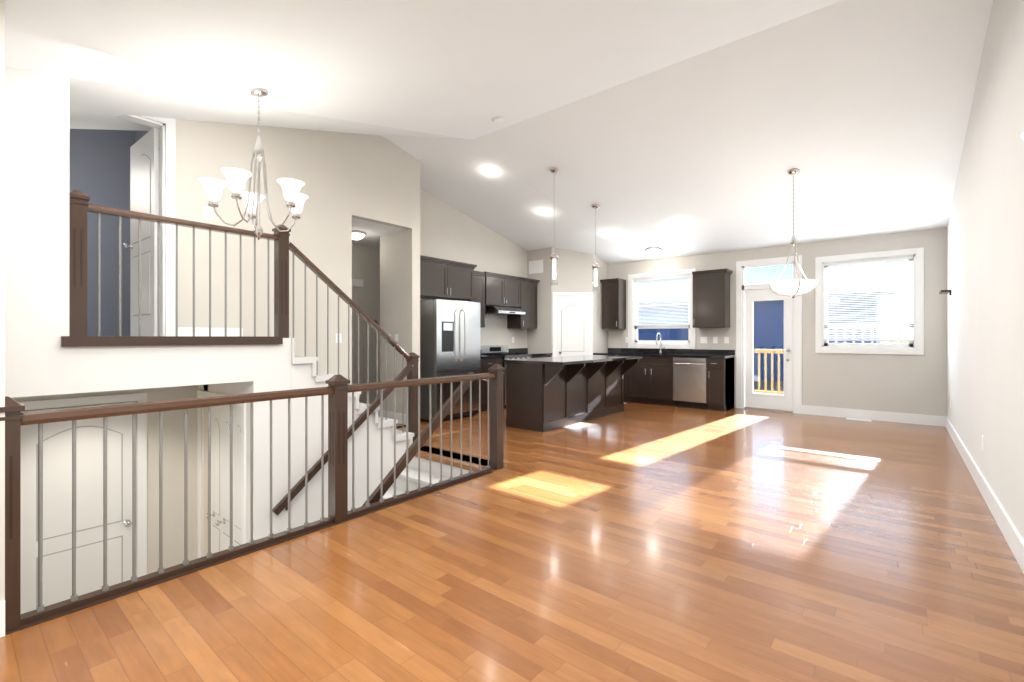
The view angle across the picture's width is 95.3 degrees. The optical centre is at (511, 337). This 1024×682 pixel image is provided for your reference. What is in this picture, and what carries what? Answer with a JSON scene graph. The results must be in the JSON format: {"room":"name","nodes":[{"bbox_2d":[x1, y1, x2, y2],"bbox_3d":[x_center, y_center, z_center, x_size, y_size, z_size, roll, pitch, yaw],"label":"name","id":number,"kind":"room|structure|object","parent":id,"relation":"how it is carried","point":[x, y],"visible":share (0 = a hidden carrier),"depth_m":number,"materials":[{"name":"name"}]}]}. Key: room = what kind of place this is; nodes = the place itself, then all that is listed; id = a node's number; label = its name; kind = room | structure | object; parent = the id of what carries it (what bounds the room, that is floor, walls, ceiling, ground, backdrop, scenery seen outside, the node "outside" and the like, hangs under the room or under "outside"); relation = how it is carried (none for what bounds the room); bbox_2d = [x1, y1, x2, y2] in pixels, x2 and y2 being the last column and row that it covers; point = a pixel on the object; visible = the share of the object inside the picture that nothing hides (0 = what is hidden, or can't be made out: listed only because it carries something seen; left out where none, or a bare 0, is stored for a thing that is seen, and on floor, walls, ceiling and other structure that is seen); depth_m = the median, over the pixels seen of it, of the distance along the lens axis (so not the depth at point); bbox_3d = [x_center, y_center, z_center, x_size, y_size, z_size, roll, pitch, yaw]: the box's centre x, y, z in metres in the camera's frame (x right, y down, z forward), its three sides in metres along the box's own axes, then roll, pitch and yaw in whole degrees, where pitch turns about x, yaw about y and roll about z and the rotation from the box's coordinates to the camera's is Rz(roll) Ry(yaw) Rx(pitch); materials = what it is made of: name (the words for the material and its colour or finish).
{"room":"empty living room","nodes":[
{"label":"empty living room","id":0,"kind":"room"},
{"bbox_2d":[0,0,4,601],"bbox_3d":[-3.098,-0.270,2.663,2.470,5.800,0.145,0,0,40],"label":"wall","id":1,"kind":"structure","parent":0,"point":[2,296],"depth_m":1.92,"materials":[{"name":"beige paint"}]},
{"bbox_2d":[0,601,4,636],"bbox_3d":[-2.365,1.161,1.600,0.016,0.140,0.850,0,0,40],"label":"baseboard","id":2,"kind":"structure","parent":1,"relation":"attached to","point":[2,604],"depth_m":1.92,"materials":[{"name":"white wood"}]},
{"bbox_2d":[25,129,148,410],"bbox_3d":[-4.942,-0.220,4.867,3.180,5.700,2.900,0,0,40],"label":"wall","id":3,"kind":"structure","parent":0,"point":[99,166],"depth_m":6.42,"materials":[{"name":"paint"}]},
{"bbox_2d":[5,67,290,556],"bbox_3d":[-2.577,-0.270,3.482,0.150,5.800,1.780,0,0,40],"label":"wall","id":4,"kind":"structure","parent":0,"point":[40,360],"depth_m":2.99,"materials":[{"name":"paint"}]},
{"bbox_2d":[18,390,245,613],"bbox_3d":[-3.148,1.575,3.919,1.287,2.110,1.447,0,0,40],"label":"door frame","id":5,"kind":"structure","parent":4,"relation":"attached to","point":[57,512],"depth_m":4.09,"materials":[{"name":"white wood"}]},
{"bbox_2d":[272,364,413,515],"bbox_3d":[-1.559,0.900,4.549,0.105,1.225,1.533,0,0,40],"label":"handrail","id":6,"kind":"object","parent":4,"relation":"attached to","point":[282,504],"depth_m":4.29,"materials":[{"name":"brown wood"}]},
{"bbox_2d":[361,372,489,506],"bbox_3d":[-0.739,0.927,3.786,0.138,1.215,1.534,0,0,40],"label":"handrail","id":7,"kind":"object","parent":4,"relation":"attached to","point":[388,482],"depth_m":3.79,"materials":[{"name":"brown wood"}]},
{"bbox_2d":[12,119,419,574],"bbox_3d":[-2.651,-0.270,5.048,0.120,5.800,4.100,0,0,40],"label":"wall","id":8,"kind":"structure","parent":0,"point":[345,178],"depth_m":5.09,"materials":[{"name":"beige paint"}]},
{"bbox_2d":[114,115,175,335],"bbox_3d":[-3.784,-1.018,4.263,0.902,2.045,0.956,0,0,40],"label":"door frame","id":9,"kind":"structure","parent":8,"relation":"attached to","point":[153,170],"depth_m":4.35,"materials":[{"name":"white wood"}]},
{"bbox_2d":[204,206,212,219],"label":"outlet","id":10,"kind":"object","parent":8,"relation":"attached to","point":[208,212],"depth_m":4.56,"materials":[{"name":"white plastic"}]},
{"bbox_2d":[178,327,242,335],"bbox_3d":[-2.952,-0.044,4.577,0.016,0.100,0.570,0,0,40],"label":"baseboard","id":11,"kind":"structure","parent":8,"relation":"attached to","point":[182,331],"depth_m":4.55,"materials":[{"name":"white wood"}]},
{"bbox_2d":[335,333,340,342],"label":"outlet","id":12,"kind":"object","parent":8,"relation":"attached to","point":[336,334],"depth_m":5.61,"materials":[{"name":"white plastic"}]},
{"bbox_2d":[352,279,362,286],"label":"outlet","id":13,"kind":"object","parent":8,"relation":"attached to","point":[355,282],"depth_m":7.53,"materials":[{"name":"white plastic"}]},
{"bbox_2d":[379,409,405,423],"bbox_3d":[-1.730,1.161,6.781,0.670,0.140,0.016,0,0,40],"label":"baseboard","id":14,"kind":"structure","parent":8,"relation":"attached to","point":[390,415],"depth_m":6.76,"materials":[{"name":"white wood"}]},
{"bbox_2d":[388,334,397,341],"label":"outlet","id":15,"kind":"object","parent":8,"relation":"attached to","point":[396,335],"depth_m":6.73,"materials":[{"name":"white plastic"}]},
{"bbox_2d":[352,218,406,247],"bbox_3d":[-2.465,-1.617,6.582,1.550,0.205,3.400,0,0,40],"label":"ceiling","id":16,"kind":"structure","parent":0,"point":[374,231],"depth_m":6.62,"materials":[{"name":"paint"}]},
{"bbox_2d":[352,230,365,239],"bbox_3d":[-2.257,-1.461,6.747,0.284,0.108,0.284,0,0,40],"label":"light","id":17,"kind":"object","parent":16,"relation":"attached to","point":[357,235],"visible":0.75,"depth_m":6.67,"materials":[{"name":"white glass"}]},
{"bbox_2d":[420,188,526,348],"bbox_3d":[-0.367,-0.820,8.844,0.140,4.700,4.660,0,0,40],"label":"wall","id":18,"kind":"structure","parent":0,"point":[448,232],"depth_m":8.38,"materials":[{"name":"beige paint"}]},
{"bbox_2d":[420,259,475,301],"bbox_3d":[-1.168,-0.895,7.436,0.420,0.549,1.170,0,0,40],"label":"upper cabinet","id":19,"kind":"object","parent":18,"relation":"attached to","point":[442,279],"depth_m":7.30,"materials":[{"name":"brown wood"}]},
{"bbox_2d":[472,271,487,326],"bbox_3d":[-0.682,-0.635,8.086,0.340,0.931,0.442,0,0,40],"label":"upper cabinet","id":20,"kind":"object","parent":18,"relation":"attached to","point":[481,277],"depth_m":8.06,"materials":[{"name":"brown wood"}]},
{"bbox_2d":[488,275,519,306],"bbox_3d":[-0.272,-0.836,8.583,0.340,0.530,0.960,0,0,40],"label":"upper cabinet","id":21,"kind":"object","parent":18,"relation":"attached to","point":[503,290],"depth_m":8.46,"materials":[{"name":"brown wood"}]},
{"bbox_2d":[485,305,524,314],"bbox_3d":[-0.183,-0.492,8.561,0.504,0.145,0.760,0,0,40],"label":"range hood","id":22,"kind":"object","parent":18,"relation":"attached to","point":[496,310],"visible":0.91,"depth_m":8.32,"materials":[{"name":"silver metal"}]},
{"bbox_2d":[508,348,527,351],"bbox_3d":[-0.376,0.265,8.706,0.017,0.090,2.175,0,0,40],"label":"backsplash","id":23,"kind":"structure","parent":18,"relation":"attached to","point":[513,349],"depth_m":9.30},
{"bbox_2d":[507,279,537,328],"bbox_3d":[0.185,-0.635,9.135,0.340,0.931,0.587,0,0,40],"label":"upper cabinet","id":24,"kind":"object","parent":18,"relation":"attached to","point":[528,287],"depth_m":9.02,"materials":[{"name":"brown wood"}]},
{"bbox_2d":[5,0,992,264],"bbox_3d":[-0.423,-2.331,5.606,10.200,1.877,10.500,0,0,40],"label":"ceiling","id":25,"kind":"structure","parent":0,"point":[643,124],"depth_m":4.25,"materials":[{"name":"paint"}]},
{"bbox_2d":[198,88,308,239],"bbox_3d":[-1.962,-1.341,3.650,0.774,1.172,0.761,0,0,40],"label":"chandelier","id":26,"kind":"object","parent":25,"relation":"hanging from","point":[237,178],"depth_m":3.56,"materials":[{"name":"white glass"}]},
{"bbox_2d":[484,168,495,173],"bbox_3d":[-0.312,-2.351,6.604,0.168,0.040,0.164,0,0,40],"label":"recessed light","id":27,"kind":"object","parent":25,"relation":"in","point":[489,171],"visible":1,"depth_m":6.60,"materials":[{"name":"white glass"}]},
{"bbox_2d":[492,117,502,122],"bbox_3d":[-0.161,-2.408,5.171,0.120,0.057,0.121,0,0,40],"label":"smoke detector","id":28,"kind":"object","parent":25,"relation":"attached to","point":[497,119],"visible":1,"depth_m":5.13,"materials":[{"name":"white plastic"}]},
{"bbox_2d":[539,210,549,213],"bbox_3d":[0.533,-2.057,7.657,0.168,0.040,0.164,0,0,40],"label":"recessed light","id":29,"kind":"object","parent":25,"relation":"in","point":[544,211],"visible":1,"depth_m":7.65,"materials":[{"name":"white glass"}]},
{"bbox_2d":[550,168,557,284],"bbox_3d":[0.573,-1.499,6.340,0.118,1.578,0.117,0,0,40],"label":"pendant light","id":30,"kind":"object","parent":25,"relation":"hanging from","point":[554,257],"visible":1,"depth_m":6.31,"materials":[{"name":"white glass"}]},
{"bbox_2d":[592,204,598,291],"bbox_3d":[1.293,-1.376,7.211,0.118,1.332,0.117,0,0,40],"label":"pendant light","id":31,"kind":"object","parent":25,"relation":"hanging from","point":[595,266],"visible":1,"depth_m":7.19,"materials":[{"name":"white glass"}]},
{"bbox_2d":[606,232,614,235],"bbox_3d":[1.722,-1.809,8.153,0.168,0.040,0.164,0,0,40],"label":"recessed light","id":32,"kind":"object","parent":25,"relation":"in","point":[610,233],"visible":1,"depth_m":8.15,"materials":[{"name":"white"}]},
{"bbox_2d":[645,247,662,255],"bbox_3d":[2.622,-1.570,8.613,0.324,0.144,0.321,0,0,40],"label":"kitchen ceiling light","id":33,"kind":"object","parent":25,"relation":"attached to","point":[653,251],"visible":1,"depth_m":8.52,"materials":[{"name":"white glass"}]},
{"bbox_2d":[770,168,817,297],"bbox_3d":[3.390,-1.243,5.631,0.515,1.546,0.500,0,0,40],"label":"pendant light","id":34,"kind":"object","parent":25,"relation":"hanging from","point":[792,288],"depth_m":5.55,"materials":[{"name":"white glass"}]},
{"bbox_2d":[0,402,1023,681],"bbox_3d":[0.180,1.380,5.081,7.540,0.300,9.760,0,0,40],"label":"floor","id":35,"kind":"structure","parent":0,"point":[640,542],"depth_m":2.36,"materials":[{"name":"brown wood"}]},
{"bbox_2d":[61,190,419,441],"bbox_3d":[-2.005,0.117,4.152,0.182,2.225,2.922,0,0,40],"label":"railing","id":36,"kind":"object","parent":35,"relation":"on","point":[80,207],"visible":0.85,"depth_m":3.64,"materials":[{"name":"brown wood"}]},
{"bbox_2d":[5,466,499,634],"bbox_3d":[-1.157,1.250,3.170,0.145,0.049,3.110,0,0,40],"label":"trim","id":37,"kind":"structure","parent":35,"relation":"attached to","point":[305,533],"depth_m":2.53,"materials":[{"name":"brown wood"}]},
{"bbox_2d":[0,364,504,632],"bbox_3d":[-1.141,0.740,3.170,0.114,0.980,3.244,0,0,40],"label":"railing","id":38,"kind":"object","parent":35,"relation":"on","point":[337,389],"visible":1,"depth_m":2.57,"materials":[{"name":"brown wood"}]},
{"bbox_2d":[291,338,413,527],"bbox_3d":[-1.924,1.317,4.969,1.095,2.624,1.340,0,0,40],"label":"stairs","id":39,"kind":"structure","parent":35,"relation":"on","point":[303,373],"depth_m":4.34,"materials":[{"name":"paint"}]},
{"bbox_2d":[405,450,484,469],"bbox_3d":[-0.691,1.248,4.744,1.140,0.044,0.090,0,0,40],"label":"trim","id":40,"kind":"structure","parent":35,"relation":"attached to","point":[446,460],"depth_m":4.66,"materials":[{"name":"brown wood"}]},
{"bbox_2d":[420,298,479,421],"bbox_3d":[-1.047,0.333,7.232,0.826,1.795,0.910,0,0,40],"label":"fridge","id":41,"kind":"object","parent":35,"relation":"on","point":[449,337],"visible":0.79,"depth_m":6.88,"materials":[{"name":"silver metal"}]},
{"bbox_2d":[478,356,501,410],"bbox_3d":[-0.621,0.787,7.954,0.597,0.885,0.705,0,0,40],"label":"base cabinet","id":42,"kind":"object","parent":35,"relation":"on","point":[487,362],"depth_m":7.73,"materials":[{"name":"brown wood"}]},
{"bbox_2d":[480,356,493,359],"bbox_3d":[-0.609,0.328,7.945,0.628,0.035,0.705,0,0,40],"label":"countertop","id":43,"kind":"structure","parent":42,"relation":"on","point":[481,357],"depth_m":7.72,"materials":[{"name":"black stone"}]},
{"bbox_2d":[480,345,531,408],"bbox_3d":[-0.099,0.690,8.492,0.681,1.080,0.754,0,0,40],"label":"stove","id":44,"kind":"object","parent":35,"relation":"on","point":[494,350],"visible":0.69,"depth_m":8.38,"materials":[{"name":"silver metal"}]},
{"bbox_2d":[532,356,550,357],"bbox_3d":[0.324,0.787,9.097,0.597,0.885,0.680,0,0,40],"label":"base cabinet","id":45,"kind":"object","parent":35,"relation":"on","point":[532,356],"depth_m":8.87,"materials":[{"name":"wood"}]},
{"bbox_2d":[514,352,551,355],"bbox_3d":[0.336,0.328,9.087,0.628,0.035,0.680,0,0,40],"label":"countertop","id":46,"kind":"structure","parent":45,"relation":"on","point":[533,354],"depth_m":8.94,"materials":[{"name":"black stone"}]},
{"bbox_2d":[506,359,638,431],"bbox_3d":[1.002,0.788,7.041,0.912,0.885,2.316,0,0,40],"label":"kitchen island","id":47,"kind":"object","parent":35,"relation":"on","point":[544,394],"depth_m":6.41,"materials":[{"name":"brown wood"}]},
{"bbox_2d":[503,355,642,366],"bbox_3d":[1.007,0.328,7.038,0.980,0.035,2.370,0,0,40],"label":"island countertop","id":48,"kind":"structure","parent":47,"relation":"on","point":[562,361],"depth_m":6.52,"materials":[{"name":"stone"}]},
{"bbox_2d":[593,353,628,401],"bbox_3d":[2.101,0.787,9.240,0.755,0.885,0.596,0,0,40],"label":"base cabinet","id":49,"kind":"object","parent":35,"relation":"on","point":[626,376],"depth_m":8.82,"materials":[{"name":"brown wood"}]},
{"bbox_2d":[629,357,674,405],"bbox_3d":[2.669,0.787,8.770,0.947,0.885,0.596,0,0,40],"label":"base cabinet","id":50,"kind":"object","parent":35,"relation":"on","point":[648,377],"depth_m":8.49,"materials":[{"name":"brown wood"}]},
{"bbox_2d":[597,353,734,356],"bbox_3d":[2.748,0.327,8.685,2.458,0.035,0.626,0,0,40],"label":"countertop","id":51,"kind":"structure","parent":50,"relation":"on","point":[616,354],"depth_m":8.41,"materials":[{"name":"black stone"}]},
{"bbox_2d":[673,357,707,409],"bbox_3d":[3.229,0.791,8.257,0.564,0.878,0.639,0,0,40],"label":"dishwasher","id":52,"kind":"object","parent":35,"relation":"on","point":[689,382],"visible":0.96,"depth_m":8.05,"materials":[{"name":"silver metal"}]},
{"bbox_2d":[705,357,733,411],"bbox_3d":[3.585,0.787,8.012,0.290,0.885,0.596,0,0,40],"label":"base cabinet","id":53,"kind":"object","parent":35,"relation":"on","point":[720,370],"depth_m":7.81,"materials":[{"name":"brown wood"}]},
{"bbox_2d":[527,186,607,356],"bbox_3d":[1.156,-0.970,9.634,1.200,4.400,1.200,0,0,40],"label":"wall","id":54,"kind":"structure","parent":0,"point":[575,271],"depth_m":9.25,"materials":[{"name":"beige paint"}]},
{"bbox_2d":[529,260,542,273],"bbox_3d":[0.481,-1.420,9.406,0.350,0.260,0.011,0,0,40],"label":"air vent","id":55,"kind":"object","parent":54,"relation":"in","point":[535,266],"depth_m":9.40,"materials":[{"name":"white plastic"}]},
{"bbox_2d":[553,292,592,356],"bbox_3d":[1.197,0.170,9.200,0.578,2.120,0.578,0,0,40],"label":"pantry door","id":56,"kind":"structure","parent":54,"relation":"in","point":[572,323],"depth_m":9.19,"materials":[{"name":"white wood"}]},
{"bbox_2d":[608,228,946,416],"bbox_3d":[3.582,-0.820,8.503,6.660,4.700,0.150,0,0,40],"label":"wall","id":57,"kind":"structure","parent":0,"point":[906,383],"depth_m":7.04,"materials":[{"name":"beige paint"}]},
{"bbox_2d":[600,281,625,328],"bbox_3d":[2.067,-0.649,9.452,0.375,0.960,0.320,0,0,40],"label":"upper cabinet","id":58,"kind":"object","parent":57,"relation":"attached to","point":[613,292],"depth_m":9.33,"materials":[{"name":"brown wood"}]},
{"bbox_2d":[628,268,695,348],"bbox_3d":[2.902,-0.525,9.046,1.330,1.480,0.180,0,0,40],"label":"window","id":59,"kind":"structure","parent":57,"relation":"in","point":[678,336],"depth_m":9.06,"materials":[{"name":"clear glass"}]},
{"bbox_2d":[634,275,689,325],"bbox_3d":[2.886,-0.693,9.027,1.110,0.929,0.040,0,0,40],"label":"window blinds","id":60,"kind":"object","parent":59,"relation":"attached to","point":[660,290],"visible":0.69,"depth_m":9.01,"materials":[{"name":"white plastic"}]},
{"bbox_2d":[609,349,734,352],"bbox_3d":[2.942,0.265,8.920,2.458,0.090,0.016,0,0,40],"label":"backsplash","id":61,"kind":"structure","parent":57,"relation":"attached to","point":[610,350],"depth_m":8.88,"materials":[{"name":"black stone"}]},
{"bbox_2d":[700,337,706,342],"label":"outlet","id":62,"kind":"object","parent":57,"relation":"attached to","point":[702,339],"depth_m":8.48,"materials":[{"name":"white plastic"}]},
{"bbox_2d":[692,269,730,327],"bbox_3d":[3.523,-0.649,8.247,0.545,0.960,0.320,0,0,40],"label":"upper cabinet","id":63,"kind":"object","parent":57,"relation":"attached to","point":[711,298],"depth_m":8.11,"materials":[{"name":"brown wood"}]},
{"bbox_2d":[713,337,717,342],"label":"outlet","id":64,"kind":"object","parent":57,"relation":"attached to","point":[715,339],"depth_m":8.35,"materials":[{"name":"white plastic"}]},
{"bbox_2d":[724,337,728,342],"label":"outlet","id":65,"kind":"object","parent":57,"relation":"attached to","point":[726,339],"depth_m":8.23,"materials":[{"name":"white plastic"}]},
{"bbox_2d":[736,255,801,413],"bbox_3d":[4.321,-0.045,7.859,0.980,2.550,0.200,0,0,40],"label":"door frame","id":66,"kind":"structure","parent":57,"relation":"attached to","point":[768,349],"depth_m":7.85,"materials":[{"name":"white wood"}]},
{"bbox_2d":[846,418,871,420],"bbox_3d":[5.164,1.227,6.948,0.300,0.006,0.110,0,0,40],"label":"air vent","id":67,"kind":"object","parent":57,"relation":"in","point":[846,418],"depth_m":6.95,"materials":[{"name":"white plastic"}]},
{"bbox_2d":[815,247,923,354],"bbox_3d":[5.343,-0.510,7.027,1.285,1.510,0.180,0,0,40],"label":"window","id":68,"kind":"structure","parent":57,"relation":"in","point":[915,346],"depth_m":6.98,"materials":[{"name":"clear glass"}]},
{"bbox_2d":[824,256,912,340],"bbox_3d":[5.327,-0.552,7.008,1.065,1.211,0.040,0,0,40],"label":"window blinds","id":69,"kind":"object","parent":68,"relation":"attached to","point":[866,288],"visible":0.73,"depth_m":6.99,"materials":[{"name":"white plastic"}]},
{"bbox_2d":[802,405,943,426],"bbox_3d":[5.305,1.161,6.970,1.670,0.140,0.016,0,0,40],"label":"baseboard","id":70,"kind":"structure","parent":57,"relation":"attached to","point":[932,420],"depth_m":6.90,"materials":[{"name":"white wood"}]},
{"bbox_2d":[947,0,1023,539],"bbox_3d":[3.027,-0.820,2.726,0.150,4.700,9.760,0,0,40],"label":"wall","id":71,"kind":"structure","parent":0,"point":[985,311],"depth_m":3.29,"materials":[{"name":"paint"}]},
{"bbox_2d":[939,290,950,294],"bbox_3d":[5.605,-0.565,6.038,0.100,0.070,0.350,0,0,40],"label":"wall lamp","id":72,"kind":"object","parent":71,"relation":"attached to","point":[945,292],"depth_m":5.93,"materials":[{"name":"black metal"}]},
{"bbox_2d":[982,435,983,450],"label":"outlet","id":73,"kind":"object","parent":71,"relation":"attached to","point":[982,435],"depth_m":3.67,"materials":[{"name":"white plastic"}]},
{"bbox_2d":[944,416,1023,572],"bbox_3d":[2.963,1.161,2.779,0.016,0.140,9.460,0,0,40],"label":"baseboard","id":74,"kind":"structure","parent":71,"relation":"attached to","point":[1012,535],"depth_m":3.23,"materials":[{"name":"white wood"}]},
{"bbox_3d":[-2.606,2.705,3.431,2.750,0.150,1.955,0,0,40],"label":"floor","id":75,"kind":"structure","parent":0,"visible":0},
{"bbox_2d":[371,467,449,498],"bbox_3d":[-1.190,2.017,4.123,1.164,1.224,1.562,0,0,40],"label":"stairs","id":76,"kind":"structure","parent":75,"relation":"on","point":[412,481],"depth_m":4.74,"materials":[{"name":"carpet"}]},
{"bbox_2d":[408,456,472,477],"bbox_3d":[-0.697,1.338,4.719,1.164,0.132,0.012,0,0,40],"label":"stairs down top riser","id":77,"kind":"object","parent":76,"relation":"attached to","point":[435,467],"visible":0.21,"depth_m":4.77,"materials":[{"name":"paint"}]}
]}

